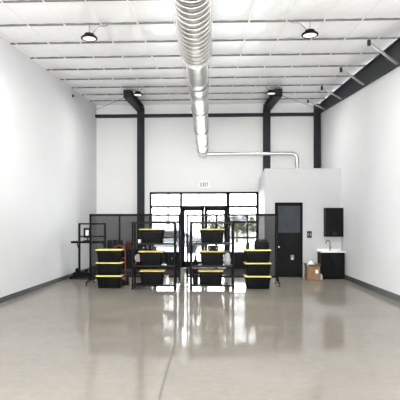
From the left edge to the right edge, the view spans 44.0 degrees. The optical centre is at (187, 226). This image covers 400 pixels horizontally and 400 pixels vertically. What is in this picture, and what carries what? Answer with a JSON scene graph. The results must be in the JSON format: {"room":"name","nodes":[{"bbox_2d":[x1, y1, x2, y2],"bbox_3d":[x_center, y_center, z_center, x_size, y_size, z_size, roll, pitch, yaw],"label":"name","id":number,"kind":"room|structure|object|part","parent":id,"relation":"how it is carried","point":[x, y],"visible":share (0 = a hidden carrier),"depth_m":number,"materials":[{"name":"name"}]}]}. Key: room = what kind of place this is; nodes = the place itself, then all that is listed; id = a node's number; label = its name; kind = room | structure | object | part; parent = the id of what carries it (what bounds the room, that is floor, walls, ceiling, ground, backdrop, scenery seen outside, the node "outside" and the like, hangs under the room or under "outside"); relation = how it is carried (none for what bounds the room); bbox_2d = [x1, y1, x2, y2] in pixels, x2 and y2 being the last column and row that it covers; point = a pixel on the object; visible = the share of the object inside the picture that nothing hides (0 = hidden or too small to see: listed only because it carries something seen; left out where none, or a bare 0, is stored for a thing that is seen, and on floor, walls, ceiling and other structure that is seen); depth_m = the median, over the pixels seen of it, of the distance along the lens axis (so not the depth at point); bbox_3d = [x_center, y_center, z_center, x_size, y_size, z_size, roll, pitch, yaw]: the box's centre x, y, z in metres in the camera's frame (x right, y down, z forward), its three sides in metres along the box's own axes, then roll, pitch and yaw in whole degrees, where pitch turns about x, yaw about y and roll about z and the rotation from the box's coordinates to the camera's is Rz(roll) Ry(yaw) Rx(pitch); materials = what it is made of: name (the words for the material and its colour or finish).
{"room":"warehouse interior","nodes":[
{"label":"warehouse interior","id":0,"kind":"room"},
{"bbox_2d":[0,37,96,297],"bbox_3d":[-4.084,-1.624,7.796,0.150,6.407,23.250,0,0,2],"label":"wall","id":1,"kind":"structure","parent":0,"point":[48,135],"depth_m":12.70,"materials":[{"name":"white paint"}]},
{"bbox_2d":[0,268,88,302],"bbox_3d":[-4.005,1.525,7.693,0.015,0.110,23.050,0,0,2],"label":"baseboard","id":2,"kind":"structure","parent":1,"relation":"attached to","point":[25,291],"depth_m":12.22,"materials":[{"name":"rubber"}]},
{"bbox_2d":[0,268,399,399],"bbox_3d":[0.345,1.655,7.542,9.120,0.150,23.500,0,0,2],"label":"floor","id":3,"kind":"structure","parent":0,"point":[301,338],"depth_m":6.89,"materials":[{"name":"concrete"}]},
{"bbox_2d":[69,223,95,278],"bbox_3d":[-3.056,0.730,15.276,1.060,1.700,0.700,0,0,2],"label":"stand","id":4,"kind":"object","parent":3,"relation":"on","point":[81,274],"visible":0.52,"depth_m":15.27,"materials":[{"name":"black metal"}]},
{"bbox_3d":[-3.355,0.680,15.298,0.060,1.600,0.060,0,0,2],"label":"upright post","id":5,"kind":"part","parent":4,"relation":"part of","materials":[{"name":"metal"}]},
{"bbox_2d":[84,228,88,240],"bbox_3d":[-3.081,0.230,15.137,0.220,0.400,0.120,0,0,2],"label":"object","id":6,"kind":"object","parent":4,"relation":"on","point":[86,230],"visible":0.73,"depth_m":15.12,"materials":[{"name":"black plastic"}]},
{"bbox_2d":[96,274,123,287],"bbox_3d":[-2.039,1.416,12.953,0.690,0.328,0.460,0,0,2],"label":"storage tote","id":7,"kind":"object","parent":3,"relation":"on","point":[104,281],"visible":0.87,"depth_m":12.76,"materials":[{"name":"black plastic"}]},
{"bbox_3d":[-2.039,1.266,12.953,0.690,0.028,0.460,0,0,2],"label":"lid","id":8,"kind":"part","parent":7,"relation":"part of","materials":[{"name":"yellow plastic"}]},
{"bbox_2d":[96,262,124,274],"bbox_3d":[-2.034,1.081,12.959,0.690,0.328,0.460,0,0,3],"label":"storage tote","id":9,"kind":"object","parent":7,"relation":"on","point":[104,268],"visible":0.96,"depth_m":12.76,"materials":[{"name":"black plastic"}]},
{"bbox_2d":[95,249,123,261],"bbox_3d":[-2.045,0.745,12.949,0.690,0.328,0.460,0,0,1],"label":"storage tote","id":10,"kind":"object","parent":9,"relation":"on","point":[103,255],"visible":1,"depth_m":12.75,"materials":[{"name":"black plastic"}]},
{"bbox_3d":[-2.045,0.595,12.949,0.690,0.028,0.460,0,0,1],"label":"lid","id":11,"kind":"part","parent":10,"relation":"part of","materials":[{"name":"yellow plastic"}]},
{"bbox_3d":[-2.034,0.930,12.959,0.690,0.028,0.460,0,0,3],"label":"lid","id":12,"kind":"part","parent":9,"relation":"part of","materials":[{"name":"yellow plastic"}]},
{"bbox_2d":[113,245,128,285],"bbox_3d":[-1.861,1.030,13.376,0.510,1.098,0.320,0,0,2],"label":"hand truck","id":13,"kind":"object","parent":3,"relation":"on","point":[125,282],"visible":0.54,"depth_m":13.35,"materials":[{"name":"red paint"}]},
{"bbox_2d":[86,214,180,286],"bbox_3d":[-1.462,0.610,13.620,2.518,1.939,0.932,0,0,2],"label":"mesh screen","id":14,"kind":"object","parent":3,"relation":"on","point":[106,231],"visible":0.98,"depth_m":13.62,"materials":[{"name":"black metal"}]},
{"bbox_3d":[-2.694,0.560,13.670,0.052,1.840,0.052,0,0,2],"label":"post","id":15,"kind":"part","parent":14,"relation":"part of","materials":[{"name":"metal"}]},
{"bbox_3d":[-1.462,-0.333,13.620,2.518,0.055,0.052,0,0,2],"label":"rail","id":16,"kind":"part","parent":14,"relation":"part of","materials":[{"name":"metal"}]},
{"bbox_3d":[-1.462,1.355,13.620,2.518,0.050,0.052,0,0,2],"label":"rail","id":17,"kind":"part","parent":14,"relation":"part of","materials":[{"name":"metal"}]},
{"bbox_3d":[-0.230,0.560,13.570,0.052,1.840,0.052,0,0,2],"label":"post","id":18,"kind":"part","parent":14,"relation":"part of","materials":[{"name":"metal"}]},
{"bbox_2d":[137,106,144,213],"bbox_3d":[-1.801,-1.500,18.898,0.255,6.160,0.260,0,0,2],"label":"steel column","id":19,"kind":"structure","parent":3,"relation":"on","point":[140,115],"depth_m":18.77,"materials":[{"name":"black metal"}]},
{"bbox_2d":[123,90,144,111],"bbox_3d":[-1.862,-4.375,17.389,0.250,0.516,3.300,0,0,2],"label":"roof beam","id":20,"kind":"structure","parent":19,"relation":"attached to","point":[128,96],"depth_m":16.81,"materials":[{"name":"metal"}]},
{"bbox_2d":[95,112,314,117],"bbox_3d":[0.713,-4.260,18.882,8.540,0.100,0.190,0,0,2],"label":"beam","id":21,"kind":"structure","parent":19,"relation":"attached to","point":[308,113],"depth_m":18.84,"materials":[{"name":"metal"}]},
{"bbox_2d":[131,222,176,289],"bbox_3d":[-0.857,0.725,12.655,1.120,1.710,0.460,0,0,2],"label":"shelving unit","id":22,"kind":"object","parent":3,"relation":"on","point":[134,243],"visible":0.97,"depth_m":12.44,"materials":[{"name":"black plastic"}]},
{"bbox_3d":[-1.397,0.748,12.475,0.052,1.665,0.051,0,0,2],"label":"post","id":23,"kind":"part","parent":22,"relation":"part of","materials":[{"name":"black plastic"}]},
{"bbox_3d":[-1.380,0.748,12.878,0.052,1.665,0.051,0,0,2],"label":"post","id":24,"kind":"part","parent":22,"relation":"part of","materials":[{"name":"black plastic"}]},
{"bbox_2d":[135,254,139,263],"bbox_3d":[-1.266,0.820,12.691,0.198,0.261,0.134,0,0,2],"label":"reel","id":25,"kind":"object","parent":22,"relation":"on","point":[137,257],"visible":0.7,"depth_m":12.64,"materials":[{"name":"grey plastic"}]},
{"bbox_2d":[138,250,164,264],"bbox_3d":[-0.928,0.783,12.628,0.645,0.354,0.420,0,0,3],"label":"storage tote","id":26,"kind":"object","parent":22,"relation":"on","point":[147,257],"visible":0.97,"depth_m":12.45,"materials":[{"name":"black plastic"}]},
{"bbox_3d":[-0.928,0.620,12.628,0.645,0.028,0.420,0,0,3],"label":"lid","id":27,"kind":"part","parent":26,"relation":"part of","materials":[{"name":"plastic"}]},
{"bbox_2d":[139,269,164,284],"bbox_3d":[-0.908,1.273,12.627,0.645,0.354,0.420,0,0,1],"label":"storage tote","id":28,"kind":"object","parent":22,"relation":"on","point":[148,276],"visible":1,"depth_m":12.45,"materials":[{"name":"black plastic"}]},
{"bbox_3d":[-0.908,1.110,12.627,0.645,0.028,0.420,0,0,1],"label":"lid","id":29,"kind":"part","parent":28,"relation":"part of","materials":[{"name":"plastic"}]},
{"bbox_2d":[139,229,164,242],"bbox_3d":[-0.908,0.223,12.627,0.645,0.354,0.420,0,0,2],"label":"storage tote","id":30,"kind":"object","parent":22,"relation":"on","point":[147,235],"visible":1,"depth_m":12.45,"materials":[{"name":"black plastic"}]},
{"bbox_3d":[-0.333,0.748,12.432,0.052,1.665,0.051,0,0,2],"label":"post","id":31,"kind":"part","parent":22,"relation":"part of","materials":[{"name":"black plastic"}]},
{"bbox_3d":[-0.317,0.748,12.835,0.052,1.665,0.051,0,0,2],"label":"post","id":32,"kind":"part","parent":22,"relation":"part of","materials":[{"name":"black plastic"}]},
{"bbox_2d":[158,291,189,399],"bbox_3d":[-0.259,1.579,4.714,0.008,0.001,17.400,0,0,2],"label":"joint","id":33,"kind":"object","parent":3,"relation":"on","point":[189,291],"depth_m":6.01,"materials":[{"name":"concrete"}]},
{"bbox_2d":[190,222,233,289],"bbox_3d":[0.610,0.725,12.626,1.120,1.710,0.460,0,0,2],"label":"shelving unit","id":34,"kind":"object","parent":3,"relation":"on","point":[231,243],"visible":0.99,"depth_m":12.40,"materials":[{"name":"black metal"}]},
{"bbox_3d":[0.070,0.748,12.445,0.052,1.665,0.051,0,0,2],"label":"post","id":35,"kind":"part","parent":34,"relation":"part of","materials":[{"name":"black plastic"}]},
{"bbox_2d":[192,270,197,283],"bbox_3d":[0.188,1.270,12.578,0.178,0.360,0.178,0,0,2],"label":"bucket","id":36,"kind":"object","parent":34,"relation":"on","point":[194,272],"visible":0.96,"depth_m":12.52,"materials":[{"name":"black plastic"}]},
{"bbox_2d":[192,254,199,264],"bbox_3d":[0.187,0.825,12.563,0.175,0.270,0.176,0,0,-40],"label":"funnel","id":37,"kind":"object","parent":34,"relation":"on","point":[195,262],"visible":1,"depth_m":12.52,"materials":[{"name":"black plastic"}]},
{"bbox_2d":[198,269,223,284],"bbox_3d":[0.579,1.273,12.597,0.645,0.354,0.420,0,0,3],"label":"storage tote","id":38,"kind":"object","parent":34,"relation":"on","point":[206,276],"visible":1,"depth_m":12.42,"materials":[{"name":"black plastic"}]},
{"bbox_3d":[0.579,1.110,12.597,0.645,0.028,0.420,0,0,3],"label":"lid","id":39,"kind":"part","parent":38,"relation":"part of","materials":[{"name":"plastic"}]},
{"bbox_2d":[199,250,224,264],"bbox_3d":[0.614,0.783,12.595,0.645,0.354,0.420,0,0,1],"label":"storage tote","id":40,"kind":"object","parent":34,"relation":"on","point":[207,257],"visible":0.98,"depth_m":12.42,"materials":[{"name":"black plastic"}]},
{"bbox_3d":[0.614,0.620,12.595,0.645,0.028,0.420,0,0,1],"label":"lid","id":41,"kind":"part","parent":40,"relation":"part of","materials":[{"name":"plastic"}]},
{"bbox_2d":[208,245,217,250],"bbox_3d":[0.640,0.540,12.628,0.260,0.135,0.273,0,0,2],"label":"case","id":42,"kind":"object","parent":40,"relation":"on","point":[210,247],"visible":0.99,"depth_m":12.53,"materials":[{"name":"plastic"}]},
{"bbox_2d":[199,229,224,242],"bbox_3d":[0.609,0.223,12.596,0.645,0.354,0.420,0,0,3],"label":"storage tote","id":43,"kind":"object","parent":34,"relation":"on","point":[207,235],"visible":1,"depth_m":12.42,"materials":[{"name":"black plastic"}]},
{"bbox_2d":[224,251,230,264],"bbox_3d":[1.001,0.777,12.629,0.173,0.366,0.175,0,0,-41],"label":"plastic bag","id":44,"kind":"object","parent":34,"relation":"on","point":[227,259],"visible":0.95,"depth_m":12.58,"materials":[{"name":"white plastic"}]},
{"bbox_3d":[1.150,0.748,12.806,0.052,1.665,0.051,0,0,2],"label":"post","id":45,"kind":"part","parent":34,"relation":"part of","materials":[{"name":"black plastic"}]},
{"bbox_3d":[1.134,0.748,12.402,0.052,1.665,0.051,0,0,2],"label":"post","id":46,"kind":"part","parent":34,"relation":"part of","materials":[{"name":"black plastic"}]},
{"bbox_2d":[185,214,279,286],"bbox_3d":[1.199,0.610,13.513,2.505,1.939,0.932,0,0,2],"label":"mesh screen","id":47,"kind":"object","parent":3,"relation":"on","point":[251,227],"visible":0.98,"depth_m":13.50,"materials":[{"name":"black metal"}]},
{"bbox_3d":[-0.026,0.560,13.562,0.052,1.840,0.052,0,0,2],"label":"post","id":48,"kind":"part","parent":47,"relation":"part of","materials":[{"name":"metal"}]},
{"bbox_3d":[1.199,-0.333,13.513,2.505,0.055,0.052,0,0,2],"label":"rail","id":49,"kind":"part","parent":47,"relation":"part of","materials":[{"name":"metal"}]},
{"bbox_3d":[1.199,1.355,13.513,2.505,0.050,0.052,0,0,2],"label":"rail","id":50,"kind":"part","parent":47,"relation":"part of","materials":[{"name":"metal"}]},
{"bbox_3d":[2.425,0.560,13.463,0.052,1.840,0.052,0,0,2],"label":"post","id":51,"kind":"part","parent":47,"relation":"part of","materials":[{"name":"black metal"}]},
{"bbox_2d":[244,275,271,288],"bbox_3d":[1.793,1.416,12.798,0.690,0.328,0.460,0,0,3],"label":"storage tote","id":52,"kind":"object","parent":3,"relation":"on","point":[251,282],"visible":0.88,"depth_m":12.60,"materials":[{"name":"black plastic"}]},
{"bbox_2d":[244,262,271,275],"bbox_3d":[1.797,1.081,12.804,0.690,0.328,0.460,0,0,2],"label":"storage tote","id":53,"kind":"object","parent":52,"relation":"on","point":[252,269],"visible":0.87,"depth_m":12.61,"materials":[{"name":"black plastic"}]},
{"bbox_2d":[243,249,270,262],"bbox_3d":[1.787,0.745,12.794,0.690,0.328,0.460,0,0,3],"label":"storage tote","id":54,"kind":"object","parent":53,"relation":"on","point":[251,255],"visible":0.91,"depth_m":12.60,"materials":[{"name":"black plastic"}]},
{"bbox_3d":[1.787,0.595,12.794,0.690,0.028,0.460,0,0,3],"label":"lid","id":55,"kind":"part","parent":54,"relation":"part of","materials":[{"name":"yellow plastic"}]},
{"bbox_2d":[254,239,268,249],"bbox_3d":[1.905,0.450,12.830,0.365,0.260,0.292,0,0,2],"label":"tool bag","id":56,"kind":"object","parent":54,"relation":"on","point":[258,245],"visible":1,"depth_m":12.70,"materials":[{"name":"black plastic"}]},
{"bbox_3d":[1.797,0.930,12.804,0.690,0.028,0.460,0,0,2],"label":"lid","id":57,"kind":"part","parent":53,"relation":"part of","materials":[{"name":"yellow plastic"}]},
{"bbox_3d":[1.793,1.266,12.798,0.690,0.028,0.460,0,0,3],"label":"lid","id":58,"kind":"part","parent":52,"relation":"part of","materials":[{"name":"yellow plastic"}]},
{"bbox_2d":[263,105,270,170],"bbox_3d":[2.975,-1.500,18.705,0.255,6.160,0.260,0,0,2],"label":"steel column","id":59,"kind":"structure","parent":3,"relation":"on","point":[267,114],"depth_m":18.57,"materials":[{"name":"black metal"}]},
{"bbox_2d":[263,89,281,111],"bbox_3d":[2.915,-4.377,17.221,0.250,0.511,3.250,0,0,2],"label":"roof beam","id":60,"kind":"structure","parent":59,"relation":"attached to","point":[272,100],"depth_m":16.77,"materials":[{"name":"metal"}]},
{"bbox_2d":[304,263,320,279],"bbox_3d":[3.731,1.330,14.861,0.450,0.501,0.424,0,0,-1],"label":"cardboard box","id":61,"kind":"object","parent":3,"relation":"on","point":[312,272],"visible":0.99,"depth_m":14.70,"materials":[{"name":"brown cardboard"}]},
{"bbox_2d":[314,104,320,167],"bbox_3d":[4.867,-1.520,18.654,0.220,6.200,0.230,0,0,2],"label":"steel column","id":62,"kind":"structure","parent":3,"relation":"on","point":[317,118],"depth_m":18.54,"materials":[{"name":"black metal"}]},
{"bbox_2d":[317,240,345,278],"bbox_3d":[4.390,0.992,15.197,0.735,1.177,0.577,0,0,2],"label":"sink vanity","id":63,"kind":"object","parent":3,"relation":"on","point":[332,261],"visible":0.98,"depth_m":14.94,"materials":[{"name":"black paint"}]},
{"bbox_3d":[4.206,1.140,14.952,0.338,0.720,0.019,0,0,2],"label":"door","id":64,"kind":"part","parent":63,"relation":"part of","materials":[{"name":"black paint"}]},
{"bbox_2d":[317,249,345,252],"bbox_3d":[4.390,0.767,15.200,0.735,0.175,0.570,0,0,2],"label":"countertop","id":65,"kind":"structure","parent":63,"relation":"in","point":[318,250],"depth_m":15.16,"materials":[{"name":"white stone"}]},
{"bbox_3d":[4.553,1.140,14.938,0.338,0.720,0.019,0,0,2],"label":"door","id":66,"kind":"part","parent":63,"relation":"part of","materials":[{"name":"black paint"}]},
{"bbox_2d":[0,0,399,105],"bbox_3d":[0.344,-3.746,7.517,8.760,1.973,23.050,0,0,2],"label":"ceiling","id":67,"kind":"structure","parent":0,"point":[85,11],"depth_m":10.84,"materials":[{"name":"white metal"}]},
{"bbox_2d":[0,0,135,2],"bbox_3d":[0.272,-3.819,8.226,8.520,0.056,0.026,0,0,2],"label":"beam","id":68,"kind":"structure","parent":67,"relation":"attached to","point":[4,1],"depth_m":8.32,"materials":[{"name":"white metal"}]},
{"bbox_2d":[133,86,149,95],"bbox_3d":[-1.445,-4.258,15.451,0.560,0.285,0.316,0,0,2],"label":"lamp","id":69,"kind":"object","parent":67,"relation":"hanging from","point":[137,93],"visible":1,"depth_m":15.40,"materials":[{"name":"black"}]},
{"bbox_2d":[172,0,212,157],"bbox_3d":[0.137,-3.444,7.873,0.471,2.058,19.745,0,0,2],"label":"spiral duct","id":70,"kind":"object","parent":67,"relation":"hanging from","point":[193,18],"visible":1,"depth_m":6.97,"materials":[{"name":"metal"}]},
{"bbox_2d":[207,151,298,167],"bbox_3d":[2.308,-2.240,17.371,3.251,0.810,0.240,0,0,2],"label":"vent pipe","id":71,"kind":"object","parent":70,"relation":"attached to","point":[290,153],"visible":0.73,"depth_m":17.32,"materials":[{"name":"metal"}]},
{"bbox_2d":[0,18,399,26],"bbox_3d":[0.322,-3.921,9.444,8.520,0.056,0.026,0,0,2],"label":"beam","id":72,"kind":"structure","parent":67,"relation":"attached to","point":[358,19],"depth_m":9.42,"materials":[{"name":"white metal"}]},
{"bbox_2d":[81,24,109,41],"bbox_3d":[-1.780,-3.763,9.529,0.560,0.285,0.316,0,0,2],"label":"lamp","id":73,"kind":"object","parent":72,"relation":"hanging from","point":[88,36],"visible":1,"depth_m":9.51,"materials":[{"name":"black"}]},
{"bbox_2d":[289,21,317,38],"bbox_3d":[2.183,-3.763,9.368,0.560,0.285,0.316,0,0,2],"label":"lamp","id":74,"kind":"object","parent":72,"relation":"hanging from","point":[309,33],"visible":1,"depth_m":9.32,"materials":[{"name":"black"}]},
{"bbox_2d":[10,37,398,44],"bbox_3d":[0.371,-4.023,10.663,8.520,0.056,0.026,0,0,2],"label":"beam","id":75,"kind":"structure","parent":67,"relation":"attached to","point":[358,37],"depth_m":10.65,"materials":[{"name":"white metal"}]},
{"bbox_2d":[30,52,379,58],"bbox_3d":[0.420,-4.125,11.881,8.520,0.056,0.026,0,0,2],"label":"beam","id":76,"kind":"structure","parent":67,"relation":"attached to","point":[373,52],"depth_m":11.86,"materials":[{"name":"white metal"}]},
{"bbox_2d":[47,65,364,70],"bbox_3d":[0.469,-4.226,13.099,8.520,0.056,0.026,0,0,2],"label":"beam","id":77,"kind":"structure","parent":67,"relation":"attached to","point":[320,65],"depth_m":13.08,"materials":[{"name":"white metal"}]},
{"bbox_2d":[60,75,352,79],"bbox_3d":[0.518,-4.328,14.317,8.520,0.056,0.026,0,0,2],"label":"beam","id":78,"kind":"structure","parent":67,"relation":"attached to","point":[336,75],"depth_m":14.30,"materials":[{"name":"white metal"}]},
{"bbox_2d":[72,84,341,87],"bbox_3d":[0.568,-4.430,15.536,8.520,0.056,0.026,0,0,2],"label":"beam","id":79,"kind":"structure","parent":67,"relation":"attached to","point":[303,84],"depth_m":15.51,"materials":[{"name":"white metal"}]},
{"bbox_2d":[82,92,332,94],"bbox_3d":[0.617,-4.532,16.754,8.520,0.056,0.026,0,0,2],"label":"beam","id":80,"kind":"structure","parent":67,"relation":"attached to","point":[238,92],"depth_m":16.73,"materials":[{"name":"white metal"}]},
{"bbox_2d":[90,98,324,100],"bbox_3d":[0.666,-4.634,17.972,8.520,0.056,0.026,0,0,2],"label":"beam","id":81,"kind":"structure","parent":67,"relation":"attached to","point":[280,98],"depth_m":17.96,"materials":[{"name":"white metal"}]},
{"bbox_2d":[259,85,275,94],"bbox_3d":[2.442,-4.258,15.294,0.560,0.285,0.316,0,0,2],"label":"lamp","id":82,"kind":"object","parent":67,"relation":"hanging from","point":[270,92],"visible":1,"depth_m":15.27,"materials":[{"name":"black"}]},
{"bbox_2d":[97,103,319,213],"bbox_3d":[0.838,-1.645,19.132,8.770,6.450,0.200,0,0,2],"label":"wall","id":83,"kind":"structure","parent":0,"point":[173,163],"depth_m":19.07,"materials":[{"name":"white paint"}]},
{"bbox_2d":[150,192,257,267],"bbox_3d":[0.609,0.115,19.091,4.175,2.930,0.110,0,0,2],"label":"window","id":84,"kind":"structure","parent":83,"relation":"in","point":[227,206],"depth_m":19.03,"materials":[{"name":"black metal"}]},
{"bbox_2d":[182,208,203,267],"bbox_3d":[0.198,0.416,19.077,0.856,2.308,0.111,0,0,2],"label":"door","id":85,"kind":"structure","parent":84,"relation":"attached to","point":[183,209],"depth_m":19.09,"materials":[{"name":"black metal"}]},
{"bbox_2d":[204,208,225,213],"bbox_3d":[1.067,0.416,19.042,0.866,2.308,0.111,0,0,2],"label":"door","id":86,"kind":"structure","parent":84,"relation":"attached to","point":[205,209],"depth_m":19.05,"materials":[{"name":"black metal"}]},
{"bbox_2d":[199,181,209,187],"bbox_3d":[0.633,-1.630,19.015,0.400,0.250,0.050,0,0,2],"label":"exit sign","id":87,"kind":"object","parent":83,"relation":"attached to","point":[202,184],"visible":1,"depth_m":18.99,"materials":[{"name":"white plastic"}]},
{"bbox_2d":[259,171,263,213],"bbox_3d":[2.627,-0.130,17.323,0.120,3.420,3.280,0,0,5],"label":"wall","id":88,"kind":"structure","parent":0,"point":[261,179],"depth_m":17.23,"materials":[{"name":"white paint"}]},
{"bbox_2d":[264,168,340,276],"bbox_3d":[3.613,-0.130,15.587,2.402,3.420,0.120,0,0,2],"label":"wall","id":89,"kind":"structure","parent":0,"point":[318,189],"depth_m":15.52,"materials":[{"name":"white paint"}]},
{"bbox_2d":[275,202,302,276],"bbox_3d":[3.164,0.405,15.590,0.865,2.350,0.150,0,0,2],"label":"door","id":90,"kind":"structure","parent":89,"relation":"in","point":[290,214],"depth_m":15.58,"materials":[{"name":"black paint"}]},
{"bbox_3d":[3.179,-0.245,15.579,0.695,0.850,0.010,0,0,2],"label":"panel","id":91,"kind":"part","parent":90,"relation":"part of","materials":[{"name":"glass"}]},
{"bbox_2d":[307,231,311,237],"bbox_3d":[3.806,0.235,15.512,0.124,0.188,0.014,0,0,2],"label":"switch plate","id":92,"kind":"object","parent":89,"relation":"attached to","point":[309,233],"visible":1,"depth_m":15.51,"materials":[{"name":"grey plastic"}]},
{"bbox_2d":[324,208,343,236],"bbox_3d":[4.508,-0.145,15.332,0.536,0.890,0.318,0,0,2],"label":"upper cabinet","id":93,"kind":"object","parent":89,"relation":"attached to","point":[333,217],"visible":1,"depth_m":15.19,"materials":[{"name":"black paint"}]},
{"bbox_3d":[4.367,-0.145,15.205,0.265,0.890,0.021,0,0,2],"label":"door","id":94,"kind":"part","parent":93,"relation":"part of","materials":[{"name":"black paint"}]},
{"bbox_3d":[4.638,-0.145,15.194,0.265,0.890,0.021,0,0,2],"label":"door","id":95,"kind":"part","parent":93,"relation":"part of","materials":[{"name":"black paint"}]},
{"bbox_2d":[321,66,399,294],"bbox_3d":[4.345,-1.374,7.456,0.160,5.908,23.261,0,0,4],"label":"wall","id":96,"kind":"structure","parent":0,"point":[360,134],"depth_m":12.54,"materials":[{"name":"white paint"}]},
{"bbox_2d":[320,37,399,112],"bbox_3d":[4.299,-3.240,7.357,0.220,2.818,23.063,0,0,4],"label":"roof beam","id":97,"kind":"structure","parent":96,"relation":"attached to","point":[380,65],"depth_m":12.47,"materials":[{"name":"metal"}]},
{"bbox_2d":[307,100,324,109],"bbox_3d":[4.606,-4.382,17.772,0.650,0.379,0.060,0,0,2],"label":"brace","id":98,"kind":"object","parent":97,"relation":"attached to","point":[308,101],"visible":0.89,"depth_m":17.75,"materials":[{"name":"metal"}]},
{"bbox_2d":[321,86,341,99],"bbox_3d":[4.447,-4.150,15.338,0.652,0.435,0.060,0,0,2],"label":"brace","id":99,"kind":"object","parent":97,"relation":"attached to","point":[322,88],"visible":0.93,"depth_m":15.32,"materials":[{"name":"metal"}]},
{"bbox_2d":[340,67,364,84],"bbox_3d":[4.288,-3.918,12.904,0.653,0.492,0.060,0,0,2],"label":"brace","id":100,"kind":"object","parent":97,"relation":"attached to","point":[341,69],"visible":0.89,"depth_m":12.89,"materials":[{"name":"metal"}]},
{"bbox_2d":[367,39,398,64],"bbox_3d":[4.130,-3.687,10.470,0.654,0.548,0.060,0,0,2],"label":"brace","id":101,"kind":"object","parent":97,"relation":"attached to","point":[369,43],"visible":0.89,"depth_m":10.45,"materials":[{"name":"metal"}]},
{"bbox_2d":[343,275,399,301],"bbox_3d":[4.138,1.510,5.638,0.015,0.140,19.606,0,0,4],"label":"baseboard","id":102,"kind":"structure","parent":96,"relation":"attached to","point":[381,291],"depth_m":12.08,"materials":[{"name":"rubber"}]},
{"label":"outside","id":103,"kind":"structure","parent":0,"visible":0},
{"bbox_3d":[2.206,1.650,54.610,120.000,0.100,70.690,0,0,2],"label":"ground","id":104,"kind":"structure","parent":103,"visible":0},
{"bbox_2d":[167,194,168,213],"bbox_3d":[-1.224,-1.190,38.081,1.020,5.580,0.429,0,0,2],"label":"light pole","id":105,"kind":"object","parent":104,"relation":"on","point":[167,194],"visible":0.06,"depth_m":38.02,"materials":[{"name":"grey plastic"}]}
]}

